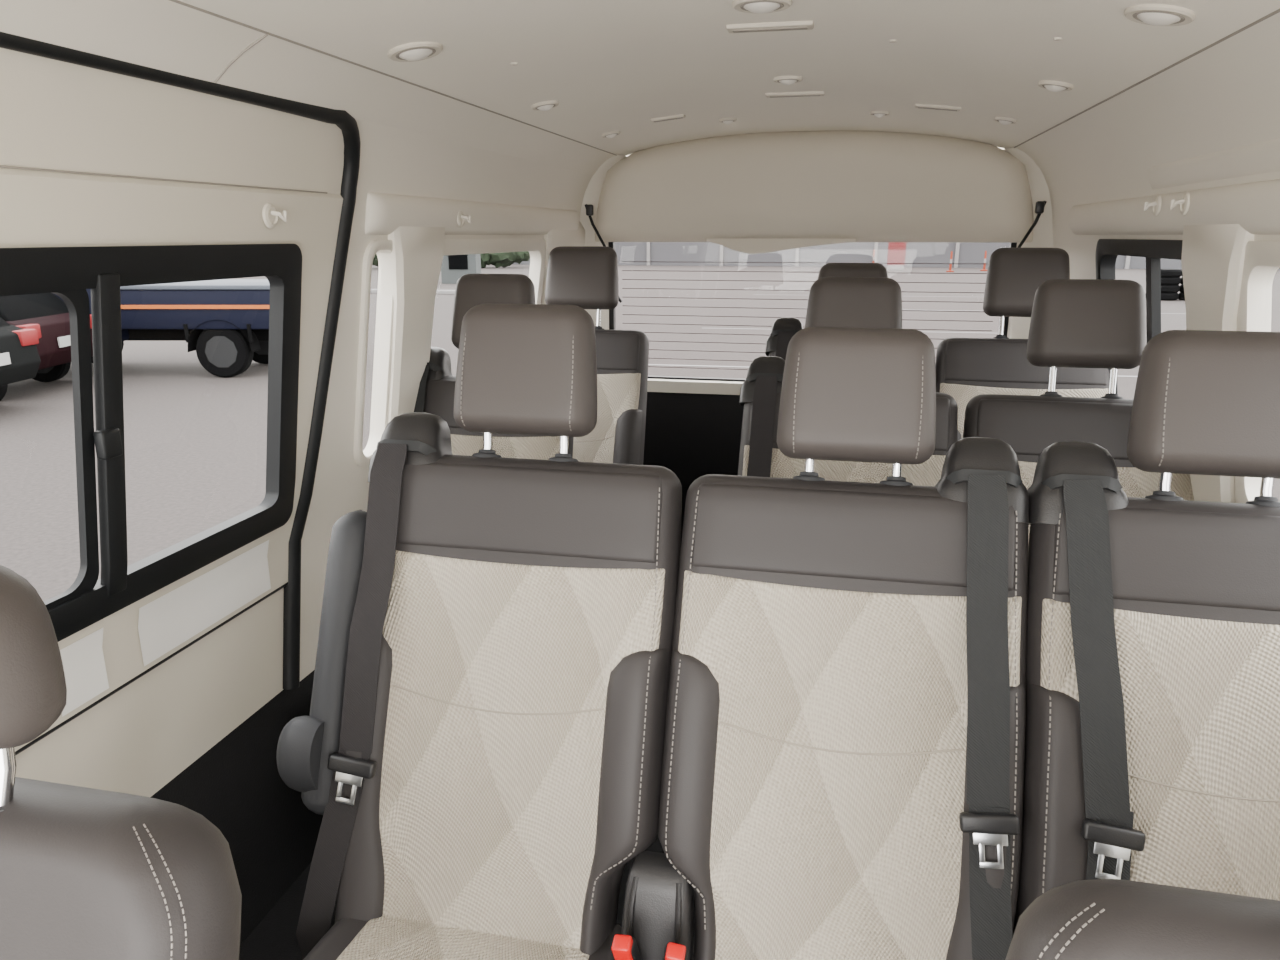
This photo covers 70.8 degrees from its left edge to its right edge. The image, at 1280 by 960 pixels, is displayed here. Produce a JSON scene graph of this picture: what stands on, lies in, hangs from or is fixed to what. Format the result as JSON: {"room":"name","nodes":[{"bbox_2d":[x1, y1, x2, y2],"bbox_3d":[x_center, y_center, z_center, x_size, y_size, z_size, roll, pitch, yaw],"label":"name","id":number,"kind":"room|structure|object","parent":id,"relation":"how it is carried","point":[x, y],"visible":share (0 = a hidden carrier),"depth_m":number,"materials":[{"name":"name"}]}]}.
{"room":"vehicle interior","nodes":[
{"label":"vehicle interior","id":0,"kind":"room"},
{"bbox_2d":[0,0,614,680],"bbox_3d":[-0.690,-0.078,1.516,0.305,1.215,4.400,3,16,12],"label":"wall","id":1,"kind":"structure","parent":0,"point":[415,141],"depth_m":1.91,"materials":[{"name":"beige plastic"}]},
{"bbox_2d":[0,32,360,796],"bbox_3d":[-0.903,0.173,0.703,0.202,1.164,2.649,3,16,12],"label":"door","id":2,"kind":"structure","parent":1,"relation":"in","point":[114,173],"depth_m":1.43,"materials":[{"name":"beige plastic"}]},
{"bbox_2d":[262,203,286,228],"bbox_3d":[-0.638,-0.463,1.577,0.024,0.044,0.044,3,16,12],"label":"coat hook","id":3,"kind":"object","parent":2,"relation":"attached to","point":[270,214],"visible":1,"depth_m":1.58,"materials":[{"name":"beige plastic"}]},
{"bbox_2d":[150,670,322,944],"bbox_3d":[-0.805,0.723,1.760,0.005,0.520,4.400,3,16,12],"label":"door panel","id":4,"kind":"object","parent":1,"relation":"attached to","point":[237,785],"depth_m":1.85,"materials":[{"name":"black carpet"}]},
{"bbox_2d":[214,34,267,82],"bbox_3d":[-0.588,-0.621,1.325,0.087,0.069,0.006,0,15,-1],"label":"trim","id":5,"kind":"structure","parent":1,"relation":"attached to","point":[265,35],"depth_m":1.32,"materials":[{"name":"beige plastic"}]},
{"bbox_2d":[353,240,393,466],"bbox_3d":[-0.612,-0.284,2.052,0.112,0.510,0.150,3,16,12],"label":"window","id":6,"kind":"structure","parent":1,"relation":"in","point":[382,347],"depth_m":2.07,"materials":[{"name":"beige plastic"}]},
{"bbox_2d":[169,0,616,155],"bbox_3d":[-0.541,-0.656,1.324,0.005,0.005,4.400,3,16,12],"label":"trim","id":7,"kind":"structure","parent":1,"relation":"attached to","point":[175,1],"depth_m":1.51,"materials":[{"name":"beige plastic"}]},
{"bbox_2d":[380,226,444,422],"bbox_3d":[-0.573,-0.334,2.199,0.132,0.610,0.270,3,16,12],"label":"trim","id":8,"kind":"structure","parent":1,"relation":"attached to","point":[410,273],"depth_m":2.13,"materials":[{"name":"beige plastic"}]},
{"bbox_2d":[457,211,470,227],"bbox_3d":[-0.447,-0.665,2.293,0.024,0.044,0.044,3,16,12],"label":"coat hook","id":9,"kind":"object","parent":1,"relation":"attached to","point":[461,218],"visible":1,"depth_m":2.29,"materials":[{"name":"beige plastic"}]},
{"bbox_2d":[365,192,578,234],"bbox_3d":[-0.401,-0.759,2.622,0.038,0.088,1.560,3,16,12],"label":"trim","id":10,"kind":"structure","parent":1,"relation":"attached to","point":[385,213],"depth_m":2.31,"materials":[{"name":"beige plastic"}]},
{"bbox_2d":[443,238,545,303],"bbox_3d":[-0.463,-0.461,2.702,0.109,0.510,0.910,3,16,12],"label":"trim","id":11,"kind":"structure","parent":1,"relation":"in","point":[536,247],"depth_m":2.75,"materials":[{"name":"beige plastic"}]},
{"bbox_2d":[541,221,584,303],"bbox_3d":[-0.318,-0.639,3.321,0.132,0.610,0.450,3,16,12],"label":"trim","id":12,"kind":"structure","parent":1,"relation":"attached to","point":[554,238],"depth_m":3.13,"materials":[{"name":"beige plastic"}]},
{"bbox_2d":[239,835,694,959],"bbox_3d":[0.133,1.009,1.624,1.930,0.040,4.400,3,16,12],"label":"floor","id":13,"kind":"structure","parent":0,"point":[274,937],"depth_m":1.86,"materials":[{"name":"black carpet"}]},
{"bbox_2d":[0,565,241,959],"bbox_3d":[-0.599,0.709,0.531,0.500,1.197,0.695,3,16,12],"label":"passenger seat","id":14,"kind":"object","parent":13,"relation":"on","point":[86,873],"visible":1,"depth_m":0.64,"materials":[{"name":"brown leather"}]},
{"bbox_2d":[276,303,681,959],"bbox_3d":[-0.270,0.416,1.255,0.577,1.258,0.732,3,16,12],"label":"passenger seat","id":15,"kind":"object","parent":13,"relation":"on","point":[479,748],"visible":1,"depth_m":1.34,"materials":[{"name":"beige leather"}]},
{"bbox_2d":[303,918,621,959],"bbox_3d":[-0.264,0.740,1.204,0.481,0.162,0.473,3,16,12],"label":"cushion","id":16,"kind":"object","parent":15,"relation":"on","point":[348,938],"depth_m":1.30,"materials":[{"name":"beige fabric"}]},
{"bbox_2d":[414,274,573,459],"bbox_3d":[-0.431,0.179,2.110,0.460,1.267,0.746,3,16,12],"label":"passenger seat","id":17,"kind":"object","parent":13,"relation":"on","point":[436,391],"visible":0.12,"depth_m":2.23,"materials":[{"name":"beige leather"}]},
{"bbox_2d":[545,246,648,464],"bbox_3d":[-0.254,-0.057,2.771,0.474,1.275,0.738,3,16,12],"label":"passenger seat","id":18,"kind":"object","parent":13,"relation":"on","point":[585,277],"visible":0.29,"depth_m":2.85,"materials":[{"name":"beige leather"}]},
{"bbox_2d":[765,263,887,359],"bbox_3d":[0.580,0.025,2.599,0.502,1.248,0.730,3,16,12],"label":"passenger seat","id":19,"kind":"object","parent":13,"relation":"on","point":[783,329],"visible":0.1,"depth_m":2.73,"materials":[{"name":"beige leather"}]},
{"bbox_2d":[658,327,1028,959],"bbox_3d":[0.247,0.459,1.145,0.500,1.233,0.725,3,16,12],"label":"passenger seat","id":20,"kind":"object","parent":13,"relation":"on","point":[842,778],"visible":1,"depth_m":1.24,"materials":[{"name":"beige leather"}]},
{"bbox_2d":[611,851,693,959],"bbox_3d":[0.020,0.709,1.267,0.107,0.326,0.141,3,16,12],"label":"seat belt buckles","id":21,"kind":"object","parent":20,"relation":"attached to","point":[658,921],"visible":0.92,"depth_m":1.25,"materials":[{"name":"grey plastic"}]},
{"bbox_2d":[691,937,694,959],"bbox_3d":[0.220,0.767,1.101,0.472,0.162,0.473,3,16,12],"label":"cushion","id":22,"kind":"object","parent":20,"relation":"on","point":[693,955],"depth_m":1.28,"materials":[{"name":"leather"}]},
{"bbox_2d":[738,277,957,485],"bbox_3d":[0.426,0.228,1.929,0.502,1.267,0.737,3,16,12],"label":"passenger seat","id":23,"kind":"object","parent":13,"relation":"on","point":[850,302],"visible":0.21,"depth_m":2.04,"materials":[{"name":"beige leather"}]},
{"bbox_2d":[935,248,1109,440],"bbox_3d":[1.070,0.020,2.490,0.500,1.275,0.738,3,16,12],"label":"passenger seat","id":24,"kind":"object","parent":13,"relation":"on","point":[966,368],"visible":0.2,"depth_m":2.61,"materials":[{"name":"beige leather"}]},
{"bbox_2d":[963,279,1193,545],"bbox_3d":[0.915,0.256,1.825,0.500,1.267,0.737,3,16,12],"label":"passenger seat","id":25,"kind":"object","parent":13,"relation":"on","point":[1075,323],"visible":0.23,"depth_m":1.94,"materials":[{"name":"beige leather"}]},
{"bbox_2d":[1005,879,1279,959],"bbox_3d":[0.410,0.758,0.363,0.500,1.159,0.708,3,16,12],"label":"passenger seat","id":26,"kind":"object","parent":13,"relation":"on","point":[1097,919],"visible":1,"depth_m":0.54,"materials":[{"name":"grey leather"}]},
{"bbox_2d":[1013,330,1279,934],"bbox_3d":[0.724,0.483,1.044,0.502,1.239,0.727,3,16,12],"label":"passenger seat","id":27,"kind":"object","parent":13,"relation":"on","point":[1152,730],"visible":0.88,"depth_m":1.16,"materials":[{"name":"beige leather"}]},
{"bbox_2d":[0,264,1279,601],"bbox_3d":[15.031,-16.018,66.494,300.000,0.001,260.000,3,16,12],"label":"ground","id":28,"kind":"structure","parent":0,"point":[195,439],"depth_m":11.35,"materials":[{"name":"concrete"}]},
{"bbox_2d":[0,318,40,400],"bbox_3d":[-9.198,-1.388,9.903,4.166,1.479,1.768,0,15,0],"label":"car","id":29,"kind":"object","parent":28,"relation":"on","point":[20,360],"visible":1,"depth_m":10.41,"materials":[{"name":"black paint"}]},
{"bbox_2d":[12,329,38,346],"bbox_3d":[-7.255,-1.669,10.553,0.220,0.180,0.300,0,15,0],"label":"tail lamp","id":30,"kind":"object","parent":29,"relation":"attached to","point":[25,337],"depth_m":10.50,"materials":[{"name":"red plastic"}]},
{"bbox_2d":[0,293,92,381],"bbox_3d":[-9.594,-1.885,11.731,4.166,1.479,1.768,-1,15,-3],"label":"car","id":31,"kind":"object","parent":28,"relation":"on","point":[46,313],"visible":0.37,"depth_m":11.67,"materials":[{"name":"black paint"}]},
{"bbox_2d":[17,324,41,338],"bbox_3d":[-7.613,-1.830,11.143,0.220,0.180,0.300,-1,15,-3],"label":"tail lamp","id":32,"kind":"object","parent":31,"relation":"attached to","point":[24,326],"depth_m":11.17,"materials":[{"name":"red plastic"}]},
{"bbox_2d":[90,314,91,328],"bbox_3d":[-7.697,-2.196,12.492,0.220,0.180,0.300,-1,15,-3],"label":"tail lamp","id":33,"kind":"object","parent":31,"relation":"attached to","point":[90,314],"depth_m":12.44,"materials":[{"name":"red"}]},
{"bbox_2d":[54,279,269,377],"bbox_3d":[-7.237,-2.619,13.627,4.570,1.900,1.855,0,15,0],"label":"pickup truck","id":34,"kind":"object","parent":28,"relation":"on","point":[226,321],"visible":0.34,"depth_m":12.80,"materials":[{"name":"blue metal"}]},
{"bbox_2d":[370,289,454,294],"bbox_3d":[-9.185,-6.732,32.094,14.000,0.140,0.300,3,16,12],"label":"parking line","id":35,"kind":"object","parent":28,"relation":"on","point":[452,292],"depth_m":31.46,"materials":[{"name":"grey paint"}]},
{"bbox_2d":[372,251,529,267],"bbox_3d":[-17.360,-14.209,55.212,21.918,3.191,3.339,-3,16,-11],"label":"hedge","id":36,"kind":"object","parent":28,"relation":"on","point":[505,259],"visible":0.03,"depth_m":56.27,"materials":[{"name":"green plant"}]},
{"bbox_2d":[441,254,480,283],"bbox_3d":[-7.708,-9.308,38.764,1.900,1.610,1.600,0,15,0],"label":"kiosk","id":37,"kind":"object","parent":28,"relation":"on","point":[453,267],"visible":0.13,"depth_m":38.23,"materials":[{"name":"grey"}]},
{"bbox_2d":[716,328,977,332],"bbox_3d":[7.291,-3.112,19.043,12.000,0.001,0.620,3,16,12],"label":"parking line","id":38,"kind":"object","parent":28,"relation":"on","point":[716,328],"visible":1,"depth_m":19.12,"materials":[{"name":"grey paint"}]},
{"bbox_2d":[753,294,944,296],"bbox_3d":[9.868,-6.189,30.352,12.000,0.001,0.620,3,16,12],"label":"parking line","id":39,"kind":"object","parent":28,"relation":"on","point":[753,294],"visible":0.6,"depth_m":30.34,"materials":[{"name":"grey paint"}]},
{"bbox_2d":[648,364,1136,376],"bbox_3d":[6.003,-1.574,13.388,12.000,0.001,0.620,3,16,12],"label":"parking line","id":40,"kind":"object","parent":28,"relation":"on","point":[648,364],"visible":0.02,"depth_m":14.17,"materials":[{"name":"grey paint"}]},
{"bbox_2d":[513,242,1279,269],"bbox_3d":[13.292,-15.003,58.572,150.000,2.200,0.400,3,16,12],"label":"building","id":41,"kind":"structure","parent":28,"relation":"on","point":[666,253],"depth_m":58.84,"materials":[{"name":"concrete"}]},
{"bbox_2d":[887,242,905,270],"bbox_3d":[14.948,-13.225,52.418,1.000,2.000,0.300,3,16,12],"label":"sign","id":42,"kind":"object","parent":28,"relation":"on","point":[896,250],"visible":0.8,"depth_m":52.39,"materials":[{"name":"red paint"}]},
{"bbox_2d":[946,251,953,271],"bbox_3d":[17.431,-12.246,50.456,0.440,1.140,0.429,3,16,12],"label":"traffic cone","id":43,"kind":"object","parent":28,"relation":"on","point":[950,265],"visible":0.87,"depth_m":50.44,"materials":[{"name":"orange plastic"}]},
{"bbox_2d":[980,251,986,270],"bbox_3d":[19.882,-12.630,51.867,0.440,1.140,0.429,3,16,12],"label":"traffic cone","id":44,"kind":"object","parent":28,"relation":"on","point":[984,264],"visible":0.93,"depth_m":51.83,"materials":[{"name":"orange plastic"}]},
{"bbox_2d":[806,308,1185,313],"bbox_3d":[8.580,-4.651,24.697,12.000,0.001,0.620,3,16,12],"label":"parking line","id":45,"kind":"object","parent":28,"relation":"on","point":[806,308],"visible":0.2,"depth_m":24.70,"materials":[{"name":"grey paint"}]},
{"bbox_2d":[1145,293,1178,300],"bbox_3d":[16.706,-5.890,28.811,0.940,0.230,0.940,3,16,12],"label":"tyre","id":46,"kind":"object","parent":28,"relation":"on","point":[1164,296],"visible":0.49,"depth_m":28.40,"materials":[{"name":"black rubber"}]},
{"bbox_2d":[1161,285,1179,292],"bbox_3d":[16.706,-6.122,28.748,0.940,0.230,0.940,3,16,12],"label":"tyre","id":47,"kind":"object","parent":46,"relation":"on","point":[1164,288],"visible":0.45,"depth_m":28.34,"materials":[{"name":"black rubber"}]},
{"bbox_2d":[1161,277,1180,284],"bbox_3d":[16.706,-6.354,28.685,0.940,0.230,0.940,3,16,12],"label":"tyre","id":48,"kind":"object","parent":47,"relation":"on","point":[1164,280],"visible":0.51,"depth_m":28.28,"materials":[{"name":"black rubber"}]},
{"bbox_2d":[1161,269,1181,276],"bbox_3d":[16.706,-6.585,28.622,0.940,0.230,0.940,3,16,12],"label":"tyre","id":49,"kind":"object","parent":48,"relation":"on","point":[1164,272],"visible":0.61,"depth_m":28.22,"materials":[{"name":"black rubber"}]},
{"bbox_2d":[1178,292,1184,299],"bbox_3d":[17.633,-5.837,28.614,0.940,0.230,0.940,3,16,12],"label":"tyre","id":50,"kind":"object","parent":28,"relation":"on","point":[1181,294],"visible":0.2,"depth_m":28.55,"materials":[{"name":"black rubber"}]},
{"bbox_2d":[178,0,1279,155],"bbox_3d":[0.133,-0.651,1.172,1.380,0.070,4.400,3,16,12],"label":"ceiling","id":51,"kind":"structure","parent":0,"point":[609,65],"depth_m":1.71,"materials":[{"name":"fabric"}]},
{"bbox_2d":[388,41,442,61],"bbox_3d":[-0.386,-0.735,1.545,0.093,0.026,0.094,5,16,18],"label":"recessed light","id":52,"kind":"object","parent":51,"relation":"in","point":[415,51],"visible":1,"depth_m":1.53,"materials":[{"name":"beige plastic"}]},
{"bbox_2d":[531,100,558,110],"bbox_3d":[-0.231,-0.911,2.191,0.067,0.023,0.068,5,16,18],"label":"recessed light","id":53,"kind":"object","parent":51,"relation":"in","point":[545,105],"visible":1,"depth_m":2.17,"materials":[{"name":"beige plastic"}]},
{"bbox_2d":[602,131,620,137],"bbox_3d":[-0.090,-1.079,2.811,0.060,0.022,0.060,5,16,18],"label":"recessed light","id":54,"kind":"object","parent":51,"relation":"in","point":[612,134],"visible":1,"depth_m":2.80,"materials":[{"name":"beige plastic"}]},
{"bbox_2d":[651,114,685,121],"bbox_3d":[0.083,-1.071,2.662,0.100,0.021,0.035,3,16,12],"label":"ceiling vent","id":55,"kind":"object","parent":51,"relation":"in","point":[680,116],"visible":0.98,"depth_m":2.65,"materials":[{"name":"beige plastic"}]},
{"bbox_2d":[719,118,736,123],"bbox_3d":[0.275,-1.120,2.809,0.056,0.018,0.056,5,16,18],"label":"recessed light","id":56,"kind":"object","parent":51,"relation":"in","point":[723,120],"visible":1,"depth_m":2.80,"materials":[{"name":"beige plastic"}]},
{"bbox_2d":[732,0,791,13],"bbox_3d":[0.193,-0.747,1.422,0.094,0.016,0.094,3,16,12],"label":"recessed light","id":57,"kind":"object","parent":51,"relation":"in","point":[747,6],"visible":1,"depth_m":1.41,"materials":[{"name":"beige plastic"}]},
{"bbox_2d":[726,21,813,32],"bbox_3d":[0.228,-0.794,1.576,0.150,0.012,0.040,3,16,12],"label":"ceiling vent","id":58,"kind":"object","parent":51,"relation":"in","point":[792,25],"visible":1,"depth_m":1.56,"materials":[{"name":"beige plastic"}]},
{"bbox_2d":[773,76,802,84],"bbox_3d":[0.346,-0.934,2.109,0.068,0.016,0.068,3,16,12],"label":"recessed light","id":59,"kind":"object","parent":51,"relation":"in","point":[786,80],"visible":1,"depth_m":2.09,"materials":[{"name":"beige plastic"}]},
{"bbox_2d":[765,91,824,97],"bbox_3d":[0.401,-0.999,2.330,0.150,0.012,0.035,3,16,12],"label":"ceiling vent","id":60,"kind":"object","parent":51,"relation":"in","point":[813,93],"visible":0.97,"depth_m":2.32,"materials":[{"name":"beige plastic"}]},
{"bbox_2d":[870,111,889,117],"bbox_3d":[0.706,-1.076,2.648,0.056,0.018,0.056,5,16,18],"label":"recessed light","id":61,"kind":"object","parent":51,"relation":"in","point":[879,114],"visible":1,"depth_m":2.63,"materials":[{"name":"beige plastic"}]},
{"bbox_2d":[915,104,961,110],"bbox_3d":[0.807,-1.011,2.439,0.120,0.023,0.035,3,16,12],"label":"ceiling vent","id":62,"kind":"object","parent":51,"relation":"in","point":[924,106],"visible":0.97,"depth_m":2.43,"materials":[{"name":"beige plastic"}]},
{"bbox_2d":[995,117,1016,124],"bbox_3d":[1.014,-0.996,2.494,0.060,0.022,0.060,2,15,6],"label":"recessed light","id":63,"kind":"object","parent":51,"relation":"in","point":[1003,120],"visible":1,"depth_m":2.48,"materials":[{"name":"beige plastic"}]},
{"bbox_2d":[1038,80,1073,91],"bbox_3d":[0.884,-0.838,1.914,0.071,0.023,0.072,2,15,6],"label":"recessed light","id":64,"kind":"object","parent":51,"relation":"in","point":[1054,86],"visible":1,"depth_m":1.90,"materials":[{"name":"beige plastic"}]},
{"bbox_2d":[1124,4,1195,25],"bbox_3d":[0.749,-0.670,1.298,0.093,0.026,0.094,5,16,18],"label":"recessed light","id":65,"kind":"object","parent":51,"relation":"in","point":[1148,14],"visible":1,"depth_m":1.28,"materials":[{"name":"beige plastic"}]},
{"bbox_2d":[579,147,1052,394],"bbox_3d":[0.600,-0.749,3.347,1.910,0.882,0.150,3,16,12],"label":"wall","id":66,"kind":"structure","parent":0,"point":[1018,327],"depth_m":3.36,"materials":[{"name":"beige plastic"}]},
{"bbox_2d":[585,204,621,302],"bbox_3d":[-0.140,-0.858,3.422,0.143,0.365,0.042,-6,16,-21],"label":"strap","id":67,"kind":"object","parent":66,"relation":"attached to","point":[589,208],"visible":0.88,"depth_m":3.37,"materials":[{"name":"black fabric"}]},
{"bbox_2d":[643,392,743,551],"bbox_3d":[0.605,0.049,3.589,1.860,0.790,0.060,3,16,12],"label":"trim","id":68,"kind":"structure","parent":66,"relation":"attached to","point":[693,436],"depth_m":3.58,"materials":[{"name":"black plastic"}]},
{"bbox_2d":[706,238,855,253],"bbox_3d":[0.516,-0.859,3.307,0.540,0.055,0.065,3,16,12],"label":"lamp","id":69,"kind":"object","parent":66,"relation":"attached to","point":[749,246],"visible":0.88,"depth_m":3.29,"materials":[{"name":"beige"}]},
{"bbox_2d":[608,242,1016,381],"bbox_3d":[0.608,-0.637,3.415,1.496,0.566,0.035,3,16,12],"label":"window","id":70,"kind":"structure","parent":66,"relation":"in","point":[612,313],"depth_m":3.48,"materials":[{"name":"clear glass"}]},
{"bbox_2d":[595,131,1033,242],"bbox_3d":[0.588,-1.048,3.212,1.580,0.385,0.085,3,16,12],"label":"trim","id":71,"kind":"structure","parent":66,"relation":"attached to","point":[862,186],"depth_m":3.17,"materials":[{"name":"beige plastic"}]},
{"bbox_2d":[1017,201,1046,247],"bbox_3d":[1.313,-0.774,3.114,0.042,0.365,0.143,-14,21,-41],"label":"strap","id":72,"kind":"object","parent":66,"relation":"attached to","point":[1039,208],"visible":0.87,"depth_m":3.04,"materials":[{"name":"black fabric"}]},
{"bbox_2d":[1016,12,1279,278],"bbox_3d":[0.931,0.233,1.231,0.255,1.665,4.400,3,16,12],"label":"wall","id":73,"kind":"structure","parent":0,"point":[1225,96],"depth_m":1.83,"materials":[{"name":"beige plastic"}]},
{"bbox_2d":[1095,239,1182,393],"bbox_3d":[1.243,-0.327,2.212,0.109,0.510,0.770,3,16,12],"label":"window","id":74,"kind":"structure","parent":73,"relation":"in","point":[1107,250],"depth_m":2.13,"materials":[{"name":"black plastic"}]},
{"bbox_2d":[1014,9,1279,147],"bbox_3d":[0.807,-0.578,1.038,0.005,0.005,4.400,3,16,12],"label":"trim","id":75,"kind":"structure","parent":73,"relation":"attached to","point":[1278,10],"depth_m":1.55,"materials":[{"name":"beige plastic"}]},
{"bbox_2d":[1144,195,1161,216],"bbox_3d":[1.110,-0.594,1.951,0.024,0.044,0.044,3,16,12],"label":"coat hook","id":76,"kind":"object","parent":73,"relation":"attached to","point":[1156,204],"visible":1,"depth_m":1.95,"materials":[{"name":"beige plastic"}]},
{"bbox_2d":[1068,179,1279,234],"bbox_3d":[1.070,-0.491,1.639,0.038,0.088,2.400,3,16,12],"label":"trim","id":77,"kind":"structure","parent":73,"relation":"attached to","point":[1255,206],"depth_m":1.77,"materials":[{"name":"beige plastic"}]},
{"bbox_2d":[1170,193,1189,214],"bbox_3d":[1.073,-0.549,1.791,0.024,0.044,0.044,3,16,12],"label":"coat hook","id":78,"kind":"object","parent":73,"relation":"attached to","point":[1184,203],"visible":1,"depth_m":1.79,"materials":[{"name":"beige plastic"}]},
{"bbox_2d":[1148,138,1279,188],"bbox_3d":[1.014,-0.511,1.407,0.021,0.052,1.350,3,16,12],"label":"trim","id":79,"kind":"structure","parent":73,"relation":"attached to","point":[1262,157],"depth_m":1.65,"materials":[{"name":"beige plastic"}]},
{"bbox_2d":[1181,224,1253,502],"bbox_3d":[1.136,-0.212,1.752,0.132,0.610,0.300,3,16,12],"label":"trim","id":80,"kind":"structure","parent":73,"relation":"attached to","point":[1212,259],"depth_m":1.70,"materials":[{"name":"beige plastic"}]},
{"bbox_2d":[1235,241,1279,503],"bbox_3d":[0.997,-0.034,1.133,0.109,0.510,1.120,3,16,12],"label":"window","id":81,"kind":"structure","parent":73,"relation":"in","point":[1262,258],"depth_m":1.58,"materials":[{"name":"beige plastic"}]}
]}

